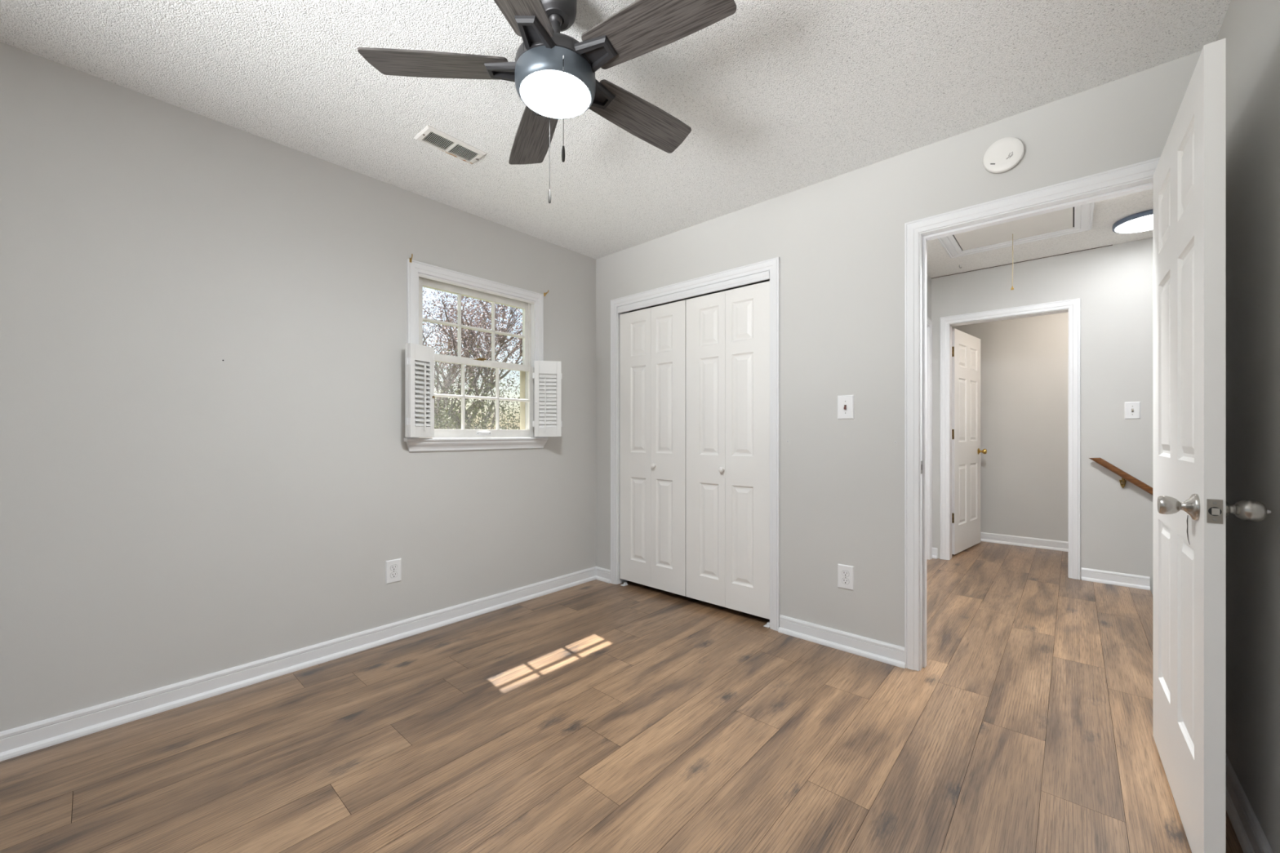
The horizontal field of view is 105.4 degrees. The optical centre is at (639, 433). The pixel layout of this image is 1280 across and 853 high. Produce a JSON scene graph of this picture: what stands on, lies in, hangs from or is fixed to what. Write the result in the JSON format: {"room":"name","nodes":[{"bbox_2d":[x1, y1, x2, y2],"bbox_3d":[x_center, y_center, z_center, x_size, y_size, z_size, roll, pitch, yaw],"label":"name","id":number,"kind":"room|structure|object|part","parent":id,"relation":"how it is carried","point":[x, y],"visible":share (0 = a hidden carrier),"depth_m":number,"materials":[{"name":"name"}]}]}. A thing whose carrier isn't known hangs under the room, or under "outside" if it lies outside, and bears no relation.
{"room":"empty bedroom","nodes":[
{"label":"empty bedroom","id":0,"kind":"room"},
{"bbox_2d":[0,41,595,732],"bbox_3d":[-1.581,-0.039,2.431,0.130,2.690,5.400,0,0,42],"label":"wall","id":1,"kind":"structure","parent":0,"point":[172,511],"depth_m":2.08,"materials":[{"name":"paint"}]},
{"bbox_2d":[0,566,595,761],"bbox_3d":[-1.788,1.061,2.080,0.027,0.090,4.400,0,0,42],"label":"baseboard","id":2,"kind":"structure","parent":1,"relation":"attached to","point":[34,736],"depth_m":2.13,"materials":[{"name":"white paint"}]},
{"bbox_2d":[385,558,401,584],"bbox_3d":[-1.322,0.739,2.618,0.008,0.123,0.081,0,0,42],"label":"wall outlet","id":3,"kind":"object","parent":1,"relation":"attached to","point":[393,567],"visible":1,"depth_m":2.62,"materials":[{"name":"white plastic"}]},
{"bbox_2d":[390,572,397,577],"bbox_3d":[-1.320,0.758,2.616,0.002,0.028,0.034,0,0,42],"label":"socket","id":4,"kind":"object","parent":3,"relation":"attached to","point":[393,575],"depth_m":2.62,"materials":[{"name":"white plastic"}]},
{"bbox_2d":[390,564,397,570],"bbox_3d":[-1.320,0.719,2.616,0.002,0.028,0.034,0,0,42],"label":"socket","id":5,"kind":"object","parent":3,"relation":"attached to","point":[393,567],"depth_m":2.62,"materials":[{"name":"white plastic"}]},
{"bbox_2d":[404,258,548,452],"bbox_3d":[-1.005,-0.428,3.042,0.171,1.057,0.946,0,0,42],"label":"window","id":6,"kind":"structure","parent":1,"relation":"in","point":[420,275],"depth_m":3.00,"materials":[{"name":"white paint"}]},
{"bbox_2d":[404,342,435,437],"bbox_3d":[-1.196,-0.231,2.669,0.059,0.502,0.184,0,0,22],"label":"window shutter","id":7,"kind":"object","parent":6,"relation":"attached to","point":[415,353],"visible":1,"depth_m":2.64,"materials":[{"name":"paint"}]},
{"bbox_3d":[-1.171,-0.201,2.660,0.006,0.370,0.008,0,0,22],"label":"tilt rod","id":8,"kind":"part","parent":7,"relation":"part of","materials":[{"name":"paint"}]},
{"bbox_3d":[-1.023,-0.659,3.055,0.032,0.460,0.775,0,0,42],"label":"sash","id":9,"kind":"part","parent":6,"relation":"part of","materials":[{"name":"paint"}]},
{"bbox_3d":[-0.990,-0.214,3.026,0.032,0.474,0.775,0,0,42],"label":"sash","id":10,"kind":"part","parent":6,"relation":"part of","materials":[{"name":"paint"}]},
{"bbox_3d":[-1.056,-0.226,3.085,0.012,0.493,0.775,0,0,42],"label":"screen frame","id":11,"kind":"part","parent":6,"relation":"part of","materials":[{"name":"beige"}]},
{"bbox_2d":[532,360,562,436],"bbox_3d":[-0.615,-0.231,3.240,0.194,0.502,0.056,0,0,-12],"label":"window shutter","id":12,"kind":"object","parent":6,"relation":"attached to","point":[548,375],"visible":1,"depth_m":3.23,"materials":[{"name":"paint"}]},
{"bbox_3d":[-0.624,-0.201,3.213,0.008,0.370,0.006,0,0,-12],"label":"tilt rod","id":13,"kind":"part","parent":12,"relation":"part of","materials":[{"name":"paint"}]},
{"bbox_2d":[0,0,1231,259],"bbox_3d":[-0.650,-1.384,1.066,3.315,0.100,4.595,0,0,42],"label":"ceiling","id":14,"kind":"structure","parent":0,"point":[776,98],"depth_m":1.83,"materials":[{"name":"white paint"}]},
{"bbox_2d":[413,124,486,164],"bbox_3d":[-0.874,-1.326,2.259,0.138,0.016,0.285,0,0,42],"label":"ceiling vent","id":15,"kind":"object","parent":14,"relation":"in","point":[433,137],"visible":1,"depth_m":2.24,"materials":[{"name":"metal"}]},
{"bbox_2d":[357,0,736,203],"bbox_3d":[-0.230,-1.045,1.493,1.059,0.579,1.050,0,0,42],"label":"ceiling fan","id":16,"kind":"object","parent":14,"relation":"hanging from","point":[553,73],"visible":1,"depth_m":1.41,"materials":[{"name":"wood"}]},
{"bbox_3d":[-0.597,-1.098,1.453,0.416,0.006,0.139,0,11,-4],"label":"blade","id":17,"kind":"part","parent":16,"relation":"part of","materials":[{"name":"brown wood"}]},
{"bbox_3d":[-0.402,-1.087,1.469,0.118,0.017,0.104,0,11,-4],"label":"blade arm","id":18,"kind":"part","parent":16,"relation":"part of","materials":[{"name":"grey metal"}]},
{"bbox_3d":[-0.332,-1.098,1.143,0.139,0.006,0.416,11,3,13],"label":"blade","id":19,"kind":"part","parent":16,"relation":"part of","materials":[{"name":"brown wood"}]},
{"bbox_3d":[-0.388,-1.098,1.794,0.139,0.006,0.416,-12,5,-22],"label":"blade","id":20,"kind":"part","parent":16,"relation":"part of","materials":[{"name":"brown wood"}]},
{"bbox_3d":[-0.290,-1.087,1.335,0.104,0.017,0.118,11,3,13],"label":"blade arm","id":21,"kind":"part","parent":16,"relation":"part of","materials":[{"name":"grey metal"}]},
{"bbox_3d":[-0.296,-0.922,1.596,0.005,0.254,0.004,0,0,42],"label":"pull chain","id":22,"kind":"part","parent":16,"relation":"part of","materials":[{"name":"silver metal"}]},
{"bbox_3d":[-0.214,-0.924,1.359,0.005,0.251,0.004,0,0,42],"label":"pull chain","id":23,"kind":"part","parent":16,"relation":"part of","materials":[{"name":"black metal"}]},
{"bbox_3d":[-0.130,-1.087,1.400,0.118,0.017,0.104,0,-11,31],"label":"blade arm","id":24,"kind":"part","parent":16,"relation":"part of","materials":[{"name":"grey metal"}]},
{"bbox_3d":[-0.143,-1.087,1.572,0.118,0.017,0.104,0,-11,-41],"label":"blade arm","id":25,"kind":"part","parent":16,"relation":"part of","materials":[{"name":"grey metal"}]},
{"bbox_3d":[0.004,-1.098,1.702,0.416,0.006,0.139,0,-11,-41],"label":"blade","id":26,"kind":"part","parent":16,"relation":"part of","materials":[{"name":"brown wood"}]},
{"bbox_3d":[0.039,-1.098,1.301,0.416,0.006,0.139,0,-11,31],"label":"blade","id":27,"kind":"part","parent":16,"relation":"part of","materials":[{"name":"brown wood"}]},
{"bbox_2d":[0,541,1243,852],"bbox_3d":[0.511,1.231,2.400,3.240,0.250,8.130,0,0,42],"label":"floor","id":28,"kind":"structure","parent":0,"point":[595,716],"depth_m":1.73,"materials":[{"name":"laminate"}]},
{"bbox_2d":[764,622,769,627],"bbox_3d":[0.736,1.098,2.803,0.033,0.016,0.048,0,0,42],"label":"pivot bracket","id":29,"kind":"object","parent":28,"relation":"on","point":[767,625],"visible":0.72,"depth_m":2.80,"materials":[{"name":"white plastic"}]},
{"bbox_2d":[624,279,769,312],"bbox_3d":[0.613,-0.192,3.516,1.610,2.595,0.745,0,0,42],"label":"closet track","id":30,"kind":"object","parent":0,"point":[769,279],"depth_m":3.96,"materials":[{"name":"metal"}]},
{"bbox_2d":[595,50,1201,647],"bbox_3d":[0.884,-0.067,2.727,3.265,2.745,0.115,0,0,42],"label":"wall","id":31,"kind":"structure","parent":0,"point":[838,241],"depth_m":2.48,"materials":[{"name":"paint"}]},
{"bbox_2d":[619,299,685,596],"bbox_3d":[0.074,0.095,3.387,0.592,1.940,0.066,0,0,42],"label":"door","id":32,"kind":"structure","parent":31,"relation":"in","point":[652,340],"depth_m":3.38,"materials":[{"name":"paint"}]},
{"bbox_2d":[617,271,769,313],"bbox_3d":[0.289,-0.904,3.179,1.205,0.042,0.018,0,0,42],"label":"trim","id":33,"kind":"structure","parent":31,"relation":"attached to","point":[762,276],"depth_m":3.10,"materials":[{"name":"white paint"}]},
{"bbox_2d":[610,257,780,631],"bbox_3d":[0.321,0.059,3.215,1.331,2.094,0.132,0,0,42],"label":"door frame","id":34,"kind":"structure","parent":31,"relation":"attached to","point":[773,265],"depth_m":2.90,"materials":[{"name":"white paint"}]},
{"bbox_2d":[685,280,769,619],"bbox_3d":[0.522,0.095,2.990,0.592,1.940,0.066,0,0,42],"label":"door","id":35,"kind":"structure","parent":31,"relation":"in","point":[727,332],"depth_m":2.97,"materials":[{"name":"paint"}]},
{"bbox_3d":[0.499,0.220,2.988,0.033,0.033,0.034,0,0,42],"label":"knob","id":36,"kind":"part","parent":35,"relation":"part of","materials":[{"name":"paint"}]},
{"bbox_2d":[595,566,905,668],"bbox_3d":[0.811,1.061,2.697,3.095,0.090,0.027,0,0,42],"label":"baseboard","id":37,"kind":"structure","parent":31,"relation":"attached to","point":[876,650],"depth_m":2.50,"materials":[{"name":"white paint"}]},
{"bbox_2d":[837,395,853,419],"bbox_3d":[1.048,-0.135,2.492,0.081,0.123,0.018,0,0,42],"label":"light switch","id":38,"kind":"object","parent":31,"relation":"attached to","point":[845,402],"visible":1,"depth_m":2.49,"materials":[{"name":"white plastic"}]},
{"bbox_2d":[837,564,853,591],"bbox_3d":[1.052,0.735,2.495,0.081,0.123,0.008,0,0,42],"label":"wall outlet","id":39,"kind":"object","parent":31,"relation":"attached to","point":[845,572],"visible":1,"depth_m":2.49,"materials":[{"name":"white plastic"}]},
{"bbox_2d":[841,577,848,584],"bbox_3d":[1.051,0.754,2.493,0.034,0.028,0.002,0,0,42],"label":"socket","id":40,"kind":"object","parent":39,"relation":"attached to","point":[844,580],"depth_m":2.49,"materials":[{"name":"white plastic"}]},
{"bbox_2d":[841,570,848,577],"bbox_3d":[1.051,0.715,2.493,0.037,0.030,0.001,0,0,42],"label":"socket","id":41,"kind":"object","parent":39,"relation":"attached to","point":[844,573],"depth_m":2.49,"materials":[{"name":"white plastic"}]},
{"bbox_2d":[982,137,1024,173],"bbox_3d":[1.529,-1.171,2.053,0.141,0.141,0.036,0,0,42],"label":"smoke detector","id":42,"kind":"object","parent":31,"relation":"attached to","point":[1004,154],"visible":1,"depth_m":2.04,"materials":[{"name":"white plastic"}]},
{"bbox_2d":[904,156,1159,671],"bbox_3d":[1.639,0.055,2.057,0.908,2.101,0.149,0,0,42],"label":"door frame","id":43,"kind":"structure","parent":31,"relation":"attached to","point":[1137,177],"depth_m":2.28,"materials":[{"name":"white paint"}]},
{"bbox_3d":[1.322,0.158,2.288,0.002,0.060,0.028,0,0,42],"label":"strike plate","id":44,"kind":"part","parent":43,"relation":"part of","materials":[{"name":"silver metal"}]},
{"bbox_2d":[926,273,931,319],"bbox_3d":[1.795,-0.067,3.537,0.115,2.745,2.305,0,0,42],"label":"wall","id":45,"kind":"structure","parent":0,"point":[928,278],"depth_m":4.29,"materials":[{"name":"paint"}]},
{"bbox_2d":[926,316,932,559],"bbox_3d":[2.248,0.051,4.034,0.132,2.109,0.871,0,0,42],"label":"door frame","id":46,"kind":"structure","parent":45,"relation":"attached to","point":[929,322],"depth_m":4.29,"materials":[{"name":"white paint"}]},
{"bbox_2d":[951,311,1067,542],"bbox_3d":[3.186,-0.067,4.728,2.450,2.745,1.095,0,0,42],"label":"wall","id":47,"kind":"structure","parent":0,"point":[1024,361],"depth_m":4.79,"materials":[{"name":"paint"}]},
{"bbox_2d":[980,532,1067,551],"bbox_3d":[3.474,1.061,5.053,2.250,0.090,0.027,0,0,42],"label":"baseboard","id":48,"kind":"structure","parent":47,"relation":"attached to","point":[1044,544],"depth_m":4.78,"materials":[{"name":"white paint"}]},
{"bbox_2d":[926,188,1152,278],"bbox_3d":[3.143,-1.439,3.135,4.600,0.100,3.535,0,0,42],"label":"ceiling","id":49,"kind":"structure","parent":0,"point":[1107,212],"depth_m":3.58,"materials":[{"name":"white paint"}]},
{"bbox_2d":[937,202,1094,289],"bbox_3d":[2.283,-1.192,3.037,0.810,0.394,1.372,0,0,42],"label":"attic hatch","id":50,"kind":"object","parent":49,"relation":"attached to","point":[1077,219],"visible":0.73,"depth_m":3.35,"materials":[{"name":"white paint"}]},
{"bbox_3d":[2.580,-1.201,3.376,0.007,0.364,0.004,0,0,42],"label":"pull cord","id":51,"kind":"part","parent":50,"relation":"part of","materials":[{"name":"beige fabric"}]},
{"bbox_3d":[2.283,-1.386,3.038,0.621,0.005,1.187,0,0,42],"label":"hatch panel","id":52,"kind":"part","parent":50,"relation":"part of","materials":[{"name":"white wood"}]},
{"bbox_3d":[2.283,-1.381,3.037,0.810,0.017,1.372,0,0,42],"label":"hatch frame","id":53,"kind":"part","parent":50,"relation":"part of","materials":[{"name":"white paint"}]},
{"bbox_2d":[1111,209,1152,233],"bbox_3d":[3.281,-1.372,3.140,0.344,0.034,0.344,0,0,42],"label":"ceiling light","id":54,"kind":"object","parent":49,"relation":"in","point":[1142,221],"visible":0.58,"depth_m":3.16,"materials":[{"name":"white"}]},
{"bbox_2d":[931,237,1152,594],"bbox_3d":[3.551,1.283,3.595,4.600,5.445,0.115,0,0,42],"label":"wall","id":55,"kind":"structure","parent":0,"point":[1113,284],"depth_m":3.61,"materials":[{"name":"paint"}]},
{"bbox_2d":[951,328,986,554],"bbox_3d":[3.127,0.070,4.624,0.788,2.035,0.106,0,0,-40],"label":"door","id":56,"kind":"structure","parent":55,"relation":"in","point":[966,348],"depth_m":4.60,"materials":[{"name":"paint"}]},
{"bbox_3d":[3.384,0.176,4.815,0.060,0.060,0.071,0,0,-41],"label":"knob","id":57,"kind":"part","parent":56,"relation":"part of","materials":[{"name":"gold metal"}]},
{"bbox_2d":[940,297,1079,579],"bbox_3d":[3.038,0.040,4.050,0.919,2.132,0.149,0,0,42],"label":"door frame","id":58,"kind":"structure","parent":55,"relation":"attached to","point":[1072,306],"depth_m":3.83,"materials":[{"name":"white paint"}]},
{"bbox_2d":[932,244,1112,278],"bbox_3d":[3.040,-1.387,3.971,1.163,0.006,0.004,0,0,42],"label":"seam","id":59,"kind":"structure","parent":55,"relation":"attached to","point":[1109,245],"depth_m":3.91,"materials":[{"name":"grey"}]},
{"bbox_2d":[932,547,1150,590],"bbox_3d":[3.101,1.061,3.900,1.357,0.090,0.027,0,0,42],"label":"baseboard","id":60,"kind":"structure","parent":55,"relation":"attached to","point":[1135,581],"depth_m":3.57,"materials":[{"name":"white paint"}]},
{"bbox_2d":[1088,457,1152,495],"bbox_3d":[3.931,0.764,3.116,1.569,1.175,0.097,0,0,42],"label":"handrail","id":61,"kind":"object","parent":55,"relation":"attached to","point":[1124,475],"visible":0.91,"depth_m":3.49,"materials":[{"name":"brown wood"}]},
{"bbox_2d":[1124,401,1140,418],"bbox_3d":[3.546,-0.167,3.510,0.081,0.123,0.018,0,0,42],"label":"light switch","id":62,"kind":"object","parent":55,"relation":"attached to","point":[1132,409],"visible":1,"depth_m":3.51,"materials":[{"name":"white plastic"}]},
{"bbox_2d":[1152,37,1271,852],"bbox_3d":[1.625,0.080,1.454,0.184,2.025,0.791,0,0,40],"label":"door","id":63,"kind":"structure","parent":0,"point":[1191,508],"depth_m":1.27,"materials":[{"name":"paint"}]},
{"bbox_3d":[1.373,0.185,1.246,0.068,0.067,0.067,0,0,40],"label":"knob","id":64,"kind":"part","parent":63,"relation":"part of","materials":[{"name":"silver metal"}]},
{"bbox_3d":[1.366,0.185,1.159,0.025,0.057,0.002,0,0,40],"label":"latch plate","id":65,"kind":"part","parent":63,"relation":"part of","materials":[{"name":"silver metal"}]},
{"bbox_3d":[1.454,0.185,1.178,0.076,0.067,0.067,0,0,40],"label":"knob","id":66,"kind":"part","parent":63,"relation":"part of","materials":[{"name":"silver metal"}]},
{"bbox_2d":[1216,0,1279,852],"bbox_3d":[0.528,-0.039,-0.043,0.120,2.690,4.500,0,0,42],"label":"wall","id":67,"kind":"structure","parent":0,"point":[1251,28],"depth_m":1.31,"materials":[{"name":"paint"}]},
{"bbox_2d":[1226,754,1273,852],"bbox_3d":[0.507,1.061,0.043,0.027,0.090,4.400,0,0,42],"label":"baseboard","id":68,"kind":"structure","parent":67,"relation":"attached to","point":[1251,836],"depth_m":1.34,"materials":[{"name":"white paint"}]},
{"label":"outside","id":69,"kind":"structure","parent":0,"visible":0},
{"bbox_3d":[-16.208,4.306,31.195,59.800,0.200,100.000,0,0,42],"label":"ground","id":70,"kind":"structure","parent":69,"visible":0},
{"bbox_2d":[434,385,481,429],"bbox_3d":[-11.500,0.678,27.339,5.431,7.112,7.746,0,0,-21],"label":"tree","id":71,"kind":"object","parent":70,"relation":"on","point":[444,414],"visible":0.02,"depth_m":26.98,"materials":[{"name":"green plant"}]},
{"bbox_2d":[423,336,520,437],"bbox_3d":[-2.098,1.363,7.380,4.000,5.689,3.871,0,0,-37],"label":"tree","id":72,"kind":"object","parent":70,"relation":"on","point":[459,417],"visible":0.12,"depth_m":7.08,"materials":[{"name":"green plant"}]},
{"bbox_2d":[422,287,522,429],"bbox_3d":[-6.388,-1.359,18.429,8.991,11.212,8.340,0,0,-6],"label":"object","id":73,"kind":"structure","parent":70,"relation":"on","point":[509,326],"depth_m":17.59,"materials":[{"name":"white"}]},
{"bbox_2d":[422,291,522,429],"bbox_3d":[-5.614,-0.109,11.675,6.584,8.656,8.383,0,0,-12],"label":"tree","id":74,"kind":"object","parent":70,"relation":"on","point":[447,384],"visible":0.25,"depth_m":13.28,"materials":[{"name":"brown plant"}]}
]}

